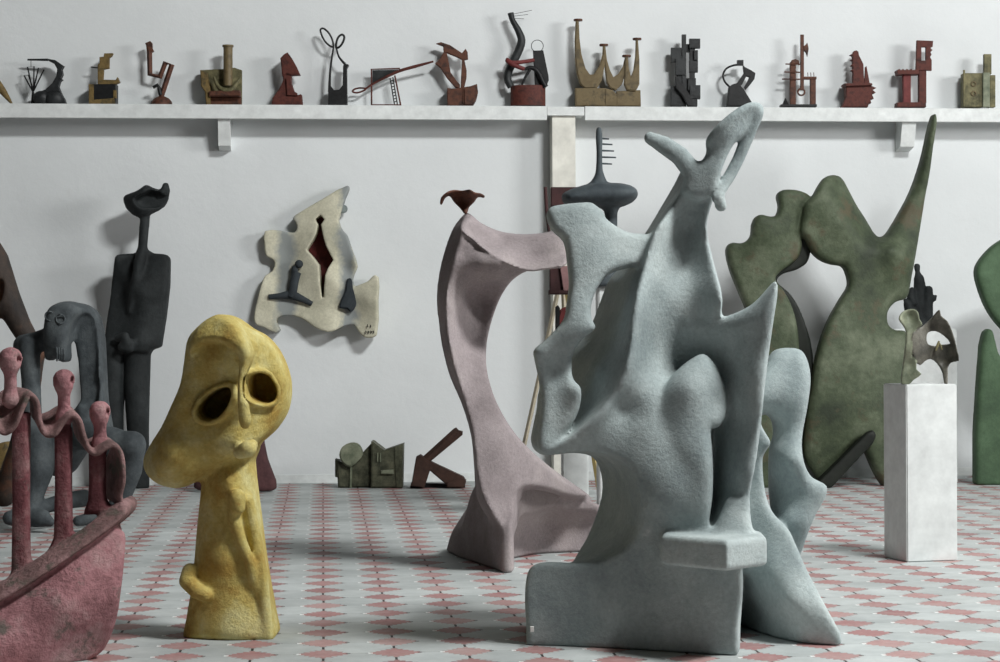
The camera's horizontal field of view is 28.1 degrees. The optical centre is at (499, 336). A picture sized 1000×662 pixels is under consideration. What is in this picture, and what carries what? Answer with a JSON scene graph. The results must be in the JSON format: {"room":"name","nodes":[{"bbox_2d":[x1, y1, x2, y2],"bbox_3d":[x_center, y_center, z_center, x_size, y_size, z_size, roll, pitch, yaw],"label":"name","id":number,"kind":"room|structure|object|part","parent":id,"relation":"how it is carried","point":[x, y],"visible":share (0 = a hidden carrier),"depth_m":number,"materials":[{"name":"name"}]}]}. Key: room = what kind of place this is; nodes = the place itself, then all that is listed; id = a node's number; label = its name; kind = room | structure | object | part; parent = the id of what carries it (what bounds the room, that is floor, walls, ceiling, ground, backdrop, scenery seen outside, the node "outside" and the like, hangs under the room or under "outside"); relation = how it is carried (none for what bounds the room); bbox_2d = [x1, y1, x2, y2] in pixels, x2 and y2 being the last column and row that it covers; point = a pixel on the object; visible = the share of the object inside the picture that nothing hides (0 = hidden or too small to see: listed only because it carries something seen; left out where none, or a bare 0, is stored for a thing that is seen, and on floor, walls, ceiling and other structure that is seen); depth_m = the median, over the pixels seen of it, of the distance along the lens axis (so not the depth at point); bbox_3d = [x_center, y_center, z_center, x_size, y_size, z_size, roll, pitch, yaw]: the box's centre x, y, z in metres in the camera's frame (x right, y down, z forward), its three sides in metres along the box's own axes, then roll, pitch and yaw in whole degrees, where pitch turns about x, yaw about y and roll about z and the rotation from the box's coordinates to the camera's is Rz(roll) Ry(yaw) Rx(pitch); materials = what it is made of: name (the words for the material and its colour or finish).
{"room":"art studio","nodes":[
{"label":"art studio","id":0,"kind":"room"},
{"bbox_2d":[0,0,999,476],"bbox_3d":[1.749,-3.559,16.897,20.900,9.500,0.250,0,0,-5],"label":"wall","id":1,"kind":"structure","parent":0,"point":[65,220],"depth_m":16.55,"materials":[{"name":"white paint"}]},
{"bbox_2d":[0,103,546,150],"bbox_3d":[-2.098,-1.699,16.306,4.963,0.354,0.244,0,0,-5],"label":"wall shelf","id":2,"kind":"object","parent":1,"relation":"attached to","point":[224,113],"visible":1,"depth_m":16.22,"materials":[{"name":"white paint"}]},
{"bbox_2d":[0,81,11,102],"bbox_3d":[-4.111,-1.987,16.132,0.367,0.246,0.100,0,0,0],"label":"sculpture","id":3,"kind":"object","parent":2,"relation":"on","point":[3,91],"visible":1,"depth_m":16.10,"materials":[{"name":"metal"}]},
{"bbox_2d":[24,59,66,103],"bbox_3d":[-3.678,-2.048,16.145,0.346,0.393,0.128,0,0,0],"label":"sculpture","id":4,"kind":"object","parent":2,"relation":"on","point":[52,94],"visible":0.99,"depth_m":16.13,"materials":[{"name":"grey metal"}]},
{"bbox_2d":[89,53,120,103],"bbox_3d":[-3.200,-2.080,16.203,0.243,0.423,0.132,0,0,0],"label":"sculpture","id":5,"kind":"object","parent":2,"relation":"on","point":[105,91],"visible":1,"depth_m":16.15,"materials":[{"name":"brown metal"}]},
{"bbox_2d":[145,41,173,103],"bbox_3d":[-2.761,-2.134,16.248,0.205,0.527,0.177,0,0,37],"label":"sculpture","id":6,"kind":"object","parent":2,"relation":"on","point":[161,99],"visible":0.96,"depth_m":16.23,"materials":[{"name":"brown metal"}]},
{"bbox_3d":[-2.779,-2.003,16.220,0.083,0.100,0.031,0,0,0],"label":"hooked arm","id":7,"kind":"part","parent":6,"relation":"part of","materials":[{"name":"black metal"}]},
{"bbox_2d":[200,44,241,104],"bbox_3d":[-2.270,-2.118,16.273,0.351,0.491,0.162,0,0,0],"label":"sculpture","id":8,"kind":"object","parent":2,"relation":"on","point":[220,86],"visible":1,"depth_m":16.23,"materials":[{"name":"metal"}]},
{"bbox_3d":[-2.393,-2.016,16.274,0.080,0.288,0.100,0,0,0],"label":"plate","id":9,"kind":"part","parent":8,"relation":"part of","materials":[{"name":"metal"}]},
{"bbox_3d":[-2.276,-2.034,16.329,0.338,0.314,0.050,0,0,0],"label":"plate","id":10,"kind":"part","parent":8,"relation":"part of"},
{"bbox_2d":[213,76,241,90],"bbox_3d":[-2.212,-2.040,16.218,0.237,0.140,0.051,0,0,0],"label":"sculpture","id":11,"kind":"object","parent":8,"relation":"on","point":[227,80],"depth_m":16.21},
{"bbox_2d":[271,52,302,104],"bbox_3d":[-1.740,-2.094,16.340,0.252,0.436,0.140,0,0,0],"label":"figure sculpture","id":12,"kind":"object","parent":2,"relation":"on","point":[285,95],"visible":0.98,"depth_m":16.29,"materials":[{"name":"red metal"}]},
{"bbox_2d":[280,52,300,76],"bbox_3d":[-1.710,-2.216,16.330,0.159,0.193,0.100,0,0,0],"label":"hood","id":13,"kind":"object","parent":12,"relation":"attached to","point":[288,67],"depth_m":16.28,"materials":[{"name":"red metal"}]},
{"bbox_2d":[319,27,348,104],"bbox_3d":[-1.357,-2.204,16.371,0.240,0.649,0.090,0,0,0],"label":"sculpture","id":14,"kind":"object","parent":2,"relation":"on","point":[335,97],"visible":1,"depth_m":16.33,"materials":[{"name":"black metal"}]},
{"bbox_2d":[352,61,433,104],"bbox_3d":[-0.879,-2.073,16.408,0.674,0.371,0.044,0,0,1],"label":"sculpture","id":15,"kind":"object","parent":2,"relation":"on","point":[377,75],"visible":1,"depth_m":16.40,"materials":[{"name":"red metal"}]},
{"bbox_3d":[-0.943,-2.134,16.424,0.212,0.107,0.012,0,0,0],"label":"triangle plate","id":16,"kind":"part","parent":15,"relation":"part of","materials":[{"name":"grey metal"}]},
{"bbox_3d":[-0.935,-2.045,16.408,0.253,0.316,0.013,0,0,0],"label":"frame","id":17,"kind":"part","parent":15,"relation":"part of","materials":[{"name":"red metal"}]},
{"bbox_2d":[435,42,477,105],"bbox_3d":[-0.357,-2.153,16.455,0.353,0.533,0.140,0,0,0],"label":"sculpture","id":18,"kind":"object","parent":2,"relation":"on","point":[463,96],"visible":0.98,"depth_m":16.43,"materials":[{"name":"brown metal"}]},
{"bbox_3d":[-0.398,-2.225,16.460,0.271,0.387,0.050,0,0,0],"label":"hooked blade","id":19,"kind":"part","parent":18,"relation":"part of","materials":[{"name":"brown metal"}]},
{"bbox_2d":[504,10,548,105],"bbox_3d":[0.215,-2.297,16.496,0.373,0.792,0.177,0,0,0],"label":"sculpture","id":20,"kind":"object","parent":2,"relation":"on","point":[520,95],"visible":1,"depth_m":16.47,"materials":[{"name":"red metal"}]},
{"bbox_2d":[254,186,379,337],"bbox_3d":[-1.502,-0.608,16.369,1.021,1.248,0.193,0,0,0],"label":"relief","id":21,"kind":"object","parent":1,"relation":"attached to","point":[311,279],"visible":1,"depth_m":16.33,"materials":[{"name":"beige paint"}]},
{"bbox_2d":[48,467,971,485],"bbox_3d":[1.784,1.156,16.766,20.500,0.070,0.012,0,0,-5],"label":"baseboard","id":22,"kind":"structure","parent":1,"relation":"attached to","point":[962,471],"depth_m":16.48,"materials":[{"name":"white paint"}]},
{"bbox_2d":[584,106,999,151],"bbox_3d":[2.727,-1.728,16.733,4.095,0.343,0.244,0,0,-5],"label":"wall shelf","id":23,"kind":"object","parent":1,"relation":"attached to","point":[905,119],"visible":0.96,"depth_m":16.61,"materials":[{"name":"white paint"}]},
{"bbox_2d":[574,19,640,106],"bbox_3d":[0.891,-2.263,16.583,0.560,0.724,0.160,0,0,0],"label":"sculpture","id":24,"kind":"object","parent":23,"relation":"on","point":[590,94],"visible":0.98,"depth_m":16.51,"materials":[{"name":"brown metal"}]},
{"bbox_2d":[670,34,699,106],"bbox_3d":[1.540,-2.205,16.615,0.246,0.600,0.130,0,0,0],"label":"sculpture","id":25,"kind":"object","parent":23,"relation":"on","point":[685,91],"visible":1,"depth_m":16.59,"materials":[{"name":"grey metal"}]},
{"bbox_2d":[722,60,754,106],"bbox_3d":[1.987,-2.106,16.660,0.275,0.386,0.080,0,0,0],"label":"head sculpture","id":26,"kind":"object","parent":23,"relation":"on","point":[737,96],"visible":0.98,"depth_m":16.63,"materials":[{"name":"black metal"}]},
{"bbox_2d":[779,35,816,107],"bbox_3d":[2.489,-2.215,16.706,0.301,0.603,0.100,0,0,0],"label":"sculpture","id":27,"kind":"object","parent":23,"relation":"on","point":[793,63],"visible":1,"depth_m":16.68,"materials":[{"name":"brown metal"}]},
{"bbox_3d":[2.459,-2.118,16.706,0.077,0.392,0.060,0,0,0],"label":"thick post","id":28,"kind":"part","parent":27,"relation":"part of","materials":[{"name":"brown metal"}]},
{"bbox_3d":[2.490,-1.951,16.706,0.300,0.076,0.100,0,0,0],"label":"plate","id":29,"kind":"part","parent":27,"relation":"part of","materials":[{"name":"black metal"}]},
{"bbox_3d":[2.512,-2.259,16.691,0.072,0.514,0.030,0,0,0],"label":"tall post","id":30,"kind":"part","parent":27,"relation":"part of","materials":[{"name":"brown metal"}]},
{"bbox_3d":[2.553,-2.390,16.681,0.040,0.117,0.030,0,0,0],"label":"arrow plate","id":31,"kind":"part","parent":27,"relation":"part of","materials":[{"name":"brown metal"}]},
{"bbox_3d":[2.584,-2.062,16.706,0.114,0.283,0.060,0,0,0],"label":"short post","id":32,"kind":"part","parent":27,"relation":"part of","materials":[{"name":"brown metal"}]},
{"bbox_2d":[840,50,875,107],"bbox_3d":[2.997,-2.152,16.750,0.289,0.479,0.180,0,0,0],"label":"sculpture","id":33,"kind":"object","parent":23,"relation":"on","point":[858,93],"visible":0.99,"depth_m":16.69,"materials":[{"name":"red metal"}]},
{"bbox_3d":[2.986,-2.097,16.750,0.233,0.024,0.180,0,0,0],"label":"deck plate","id":34,"kind":"part","parent":33,"relation":"part of","materials":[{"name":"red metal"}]},
{"bbox_2d":[894,40,932,107],"bbox_3d":[3.475,-2.199,16.797,0.310,0.562,0.130,0,0,0],"label":"abstract sculpture","id":35,"kind":"object","parent":23,"relation":"on","point":[921,67],"visible":0.98,"depth_m":16.76,"materials":[{"name":"red metal"}]},
{"bbox_3d":[3.415,-2.215,16.792,0.188,0.048,0.120,0,0,0],"label":"toothed seat","id":36,"kind":"part","parent":35,"relation":"part of","materials":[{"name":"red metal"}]},
{"bbox_3d":[3.412,-2.081,16.792,0.066,0.252,0.060,0,0,0],"label":"leg","id":37,"kind":"part","parent":35,"relation":"part of","materials":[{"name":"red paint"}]},
{"bbox_3d":[3.444,-1.939,16.797,0.245,0.042,0.130,0,0,0],"label":"plate","id":38,"kind":"part","parent":35,"relation":"part of","materials":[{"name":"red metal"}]},
{"bbox_3d":[3.543,-2.110,16.792,0.064,0.310,0.060,0,0,0],"label":"leg","id":39,"kind":"part","parent":35,"relation":"part of","materials":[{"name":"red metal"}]},
{"bbox_3d":[3.556,-2.353,16.772,0.145,0.254,0.040,0,0,0],"label":"head plate","id":40,"kind":"part","parent":35,"relation":"part of","materials":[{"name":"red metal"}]},
{"bbox_2d":[961,54,994,107],"bbox_3d":[4.026,-2.147,16.846,0.279,0.449,0.150,0,0,0],"label":"sculpture","id":41,"kind":"object","parent":23,"relation":"on","point":[977,89],"visible":0.99,"depth_m":16.80,"materials":[{"name":"stone"}]},
{"bbox_2d":[0,475,999,661],"bbox_3d":[2.856,1.246,4.670,20.900,0.120,24.800,0,0,-5],"label":"floor","id":42,"kind":"structure","parent":0,"point":[361,574],"depth_m":9.51,"materials":[{"name":"white tile"}]},
{"bbox_2d":[0,441,9,468],"bbox_3d":[-3.671,0.989,14.600,0.213,0.442,0.160,0,0,0],"label":"sculpture","id":43,"kind":"object","parent":42,"relation":"on","point":[3,445],"visible":0.15,"depth_m":14.52,"materials":[{"name":"metal"}]},
{"bbox_2d":[0,435,11,506],"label":"sculpture","id":44,"kind":"object","parent":42,"relation":"on","point":[6,468],"depth_m":13.58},
{"bbox_2d":[0,243,35,337],"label":"sculpture","id":45,"kind":"object","parent":42,"relation":"on","point":[14,316],"depth_m":13.53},
{"bbox_2d":[0,347,136,661],"bbox_3d":[-1.867,0.625,7.476,0.956,1.169,0.553,0,0,0],"label":"sculpture","id":46,"kind":"object","parent":42,"relation":"on","point":[62,604],"visible":1,"depth_m":7.43,"materials":[{"name":"stone"}]},
{"bbox_3d":[-1.785,0.575,7.461,0.082,0.621,0.096,0,0,0],"label":"post","id":47,"kind":"part","parent":46,"relation":"part of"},
{"bbox_3d":[-1.646,0.559,7.513,0.096,0.479,0.090,0,0,0],"label":"post","id":48,"kind":"part","parent":46,"relation":"part of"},
{"bbox_3d":[-1.520,0.542,7.561,0.109,0.276,0.090,0,0,0],"label":"post","id":49,"kind":"part","parent":46,"relation":"part of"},
{"bbox_2d":[2,301,145,526],"bbox_3d":[-2.627,0.482,12.560,0.900,1.406,0.569,0,0,0],"label":"sculpture","id":50,"kind":"object","parent":42,"relation":"on","point":[66,322],"visible":0.62,"depth_m":12.46,"materials":[{"name":"grey stone"}]},
{"bbox_3d":[-2.938,0.303,12.533,0.181,0.649,0.190,0,0,0],"label":"arm","id":51,"kind":"part","parent":50,"relation":"part of","materials":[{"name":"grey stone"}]},
{"bbox_2d":[105,183,170,488],"bbox_3d":[-2.918,-0.005,15.971,0.566,2.440,0.337,0,0,0],"label":"figure sculpture","id":52,"kind":"object","parent":42,"relation":"on","point":[141,280],"visible":0.74,"depth_m":15.94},
{"bbox_3d":[-3.088,0.614,16.020,0.220,1.203,0.193,0,0,0],"label":"leg","id":53,"kind":"part","parent":52,"relation":"part of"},
{"bbox_3d":[-2.899,0.629,16.011,0.225,1.170,0.225,0,0,0],"label":"leg","id":54,"kind":"part","parent":52,"relation":"part of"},
{"bbox_2d":[143,314,291,639],"bbox_3d":[-1.142,0.559,7.987,0.590,1.293,0.566,0,0,0],"label":"head sculpture","id":55,"kind":"object","parent":42,"relation":"on","point":[234,392],"visible":1,"depth_m":7.92,"materials":[{"name":"yellow stone"}]},
{"bbox_3d":[-1.215,0.978,7.958,0.085,0.152,0.158,0,0,-42],"label":"knob","id":56,"kind":"part","parent":55,"relation":"part of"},
{"bbox_3d":[-0.993,0.904,7.945,0.181,0.603,0.084,0,0,-29],"label":"arm","id":57,"kind":"part","parent":55,"relation":"part of"},
{"bbox_2d":[194,440,276,490],"bbox_3d":[-2.059,0.801,15.490,0.641,0.805,0.219,0,0,0],"label":"sculpture","id":58,"kind":"object","parent":42,"relation":"on","point":[266,478],"visible":0.25,"depth_m":15.47,"materials":[{"name":"stone"}]},
{"bbox_2d":[335,440,403,487],"bbox_3d":[-1.041,1.019,15.957,0.548,0.372,0.285,0,0,0],"label":"sculpture","id":59,"kind":"object","parent":42,"relation":"on","point":[377,466],"visible":1,"depth_m":15.85,"materials":[{"name":"green metal"}]},
{"bbox_2d":[410,428,465,487],"bbox_3d":[-0.492,0.963,15.865,0.447,0.479,0.230,0,0,0],"label":"sculpture","id":60,"kind":"object","parent":42,"relation":"on","point":[424,464],"visible":1,"depth_m":15.78,"materials":[{"name":"brown metal"}]},
{"bbox_2d":[437,189,599,572],"bbox_3d":[0.117,0.223,10.669,0.894,1.952,1.178,0,0,0],"label":"sculpture","id":61,"kind":"object","parent":42,"relation":"on","point":[519,505],"visible":0.96,"depth_m":10.27,"materials":[{"name":"pink stone"}]},
{"bbox_3d":[0.083,-0.485,10.343,0.553,0.310,0.434,0,0,0],"label":"arm","id":62,"kind":"part","parent":61,"relation":"part of"},
{"bbox_2d":[544,187,574,329],"bbox_3d":[0.452,-0.473,13.540,0.312,1.065,0.240,0,0,0],"label":"sculpture","id":63,"kind":"object","parent":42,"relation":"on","point":[558,277],"visible":0.31,"depth_m":13.45,"materials":[{"name":"brown wood"}]},
{"bbox_3d":[0.433,-0.388,13.445,0.060,0.168,0.040,0,0,0],"label":"rose panel","id":64,"kind":"part","parent":63,"relation":"part of","materials":[{"name":"pink wood"}]},
{"bbox_2d":[523,295,596,488],"bbox_3d":[0.553,0.434,14.461,0.596,1.663,0.821,0,0,-38],"label":"wooden easel","id":65,"kind":"object","parent":42,"relation":"on","point":[556,297],"visible":0.07,"depth_m":14.51,"materials":[{"name":"brown wood"}]},
{"bbox_3d":[0.261,0.401,14.525,0.414,1.593,0.031,0,0,23],"label":"leg","id":66,"kind":"part","parent":65,"relation":"part of","materials":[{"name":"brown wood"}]},
{"bbox_3d":[0.498,0.422,14.750,0.033,1.613,0.438,0,0,10],"label":"leg","id":67,"kind":"part","parent":65,"relation":"part of","materials":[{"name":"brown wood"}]},
{"bbox_3d":[0.605,0.434,14.275,0.037,1.663,0.465,0,0,-35],"label":"leg","id":68,"kind":"part","parent":65,"relation":"part of","materials":[{"name":"yellow wood"}]},
{"bbox_2d":[547,107,583,474],"bbox_3d":[0.538,-0.344,16.536,0.306,3.082,0.232,0,0,-5],"label":"post","id":69,"kind":"object","parent":42,"relation":"on","point":[562,119],"visible":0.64,"depth_m":16.45,"materials":[{"name":"beige paint"}]},
{"bbox_2d":[561,453,588,494],"bbox_3d":[0.506,0.628,13.600,0.177,1.138,0.300,0,0,0],"label":"plinth","id":70,"kind":"object","parent":42,"relation":"on","point":[574,466],"visible":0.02,"depth_m":13.45,"materials":[{"name":"white paint"}]},
{"bbox_2d":[562,127,637,286],"bbox_3d":[0.629,-0.813,12.600,0.479,1.005,0.386,0,0,0],"label":"sculpture","id":71,"kind":"object","parent":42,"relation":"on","point":[609,197],"visible":0.67,"depth_m":12.46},
{"bbox_3d":[0.700,-0.608,12.592,0.118,0.415,0.123,0,0,0],"label":"stem","id":72,"kind":"part","parent":71,"relation":"part of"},
{"bbox_2d":[596,287,605,504],"bbox_3d":[0.752,0.443,12.650,0.272,1.507,0.340,0,0,0],"label":"plinth","id":73,"kind":"object","parent":42,"relation":"on","point":[600,290],"visible":0.1,"depth_m":12.49,"materials":[{"name":"white paint"}]},
{"bbox_2d":[525,102,841,654],"bbox_3d":[0.705,0.147,7.879,1.222,2.098,1.251,0,0,0],"label":"figure sculpture","id":74,"kind":"object","parent":42,"relation":"on","point":[669,394],"visible":1,"depth_m":7.68,"materials":[{"name":"grey stone"}]},
{"bbox_3d":[0.803,-0.695,7.757,0.480,0.423,0.208,0,0,-9],"label":"raised arm","id":75,"kind":"part","parent":74,"relation":"part of"},
{"bbox_2d":[725,114,936,487],"bbox_3d":[2.621,-0.278,15.815,1.646,2.930,0.439,0,0,-6],"label":"sculpture","id":76,"kind":"object","parent":42,"relation":"on","point":[858,352],"visible":0.66,"depth_m":15.69,"materials":[{"name":"green patina bronze"},{"name":"dark bronze"}]},
{"bbox_2d":[884,383,956,561],"bbox_3d":[2.246,0.721,10.695,0.290,0.936,0.290,0,0,-13],"label":"pedestal","id":77,"kind":"object","parent":42,"relation":"on","point":[920,419],"visible":0.98,"depth_m":10.57,"materials":[{"name":"white paint"}]},
{"bbox_2d":[899,309,958,383],"bbox_3d":[2.262,0.054,10.617,0.317,0.398,0.136,0,0,-10],"label":"bronze sculpture","id":78,"kind":"object","parent":77,"relation":"on","point":[917,350],"visible":1,"depth_m":10.60,"materials":[{"name":"grey metal"}]},
{"bbox_3d":[2.177,0.054,10.597,0.123,0.399,0.092,0,0,16],"label":"cup stem","id":79,"kind":"part","parent":78,"relation":"part of","materials":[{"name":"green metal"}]},
{"bbox_2d":[894,329,957,481],"bbox_3d":[3.430,0.562,16.300,0.514,1.242,0.360,0,0,0],"label":"plinth","id":80,"kind":"object","parent":42,"relation":"on","point":[930,371],"visible":0.11,"depth_m":16.12,"materials":[{"name":"white paint"}]},
{"bbox_2d":[903,264,936,327],"bbox_3d":[3.409,-0.326,16.275,0.272,0.533,0.166,0,0,0],"label":"figure sculpture","id":81,"kind":"object","parent":80,"relation":"on","point":[921,298],"visible":0.74,"depth_m":16.21,"materials":[{"name":"black metal"}]},
{"bbox_2d":[972,240,999,484],"bbox_3d":[4.143,0.162,15.935,0.752,2.036,0.174,0,0,0],"label":"sculpture","id":82,"kind":"object","parent":42,"relation":"on","point":[986,272],"visible":1,"depth_m":15.85,"materials":[{"name":"green stone"}]}
]}

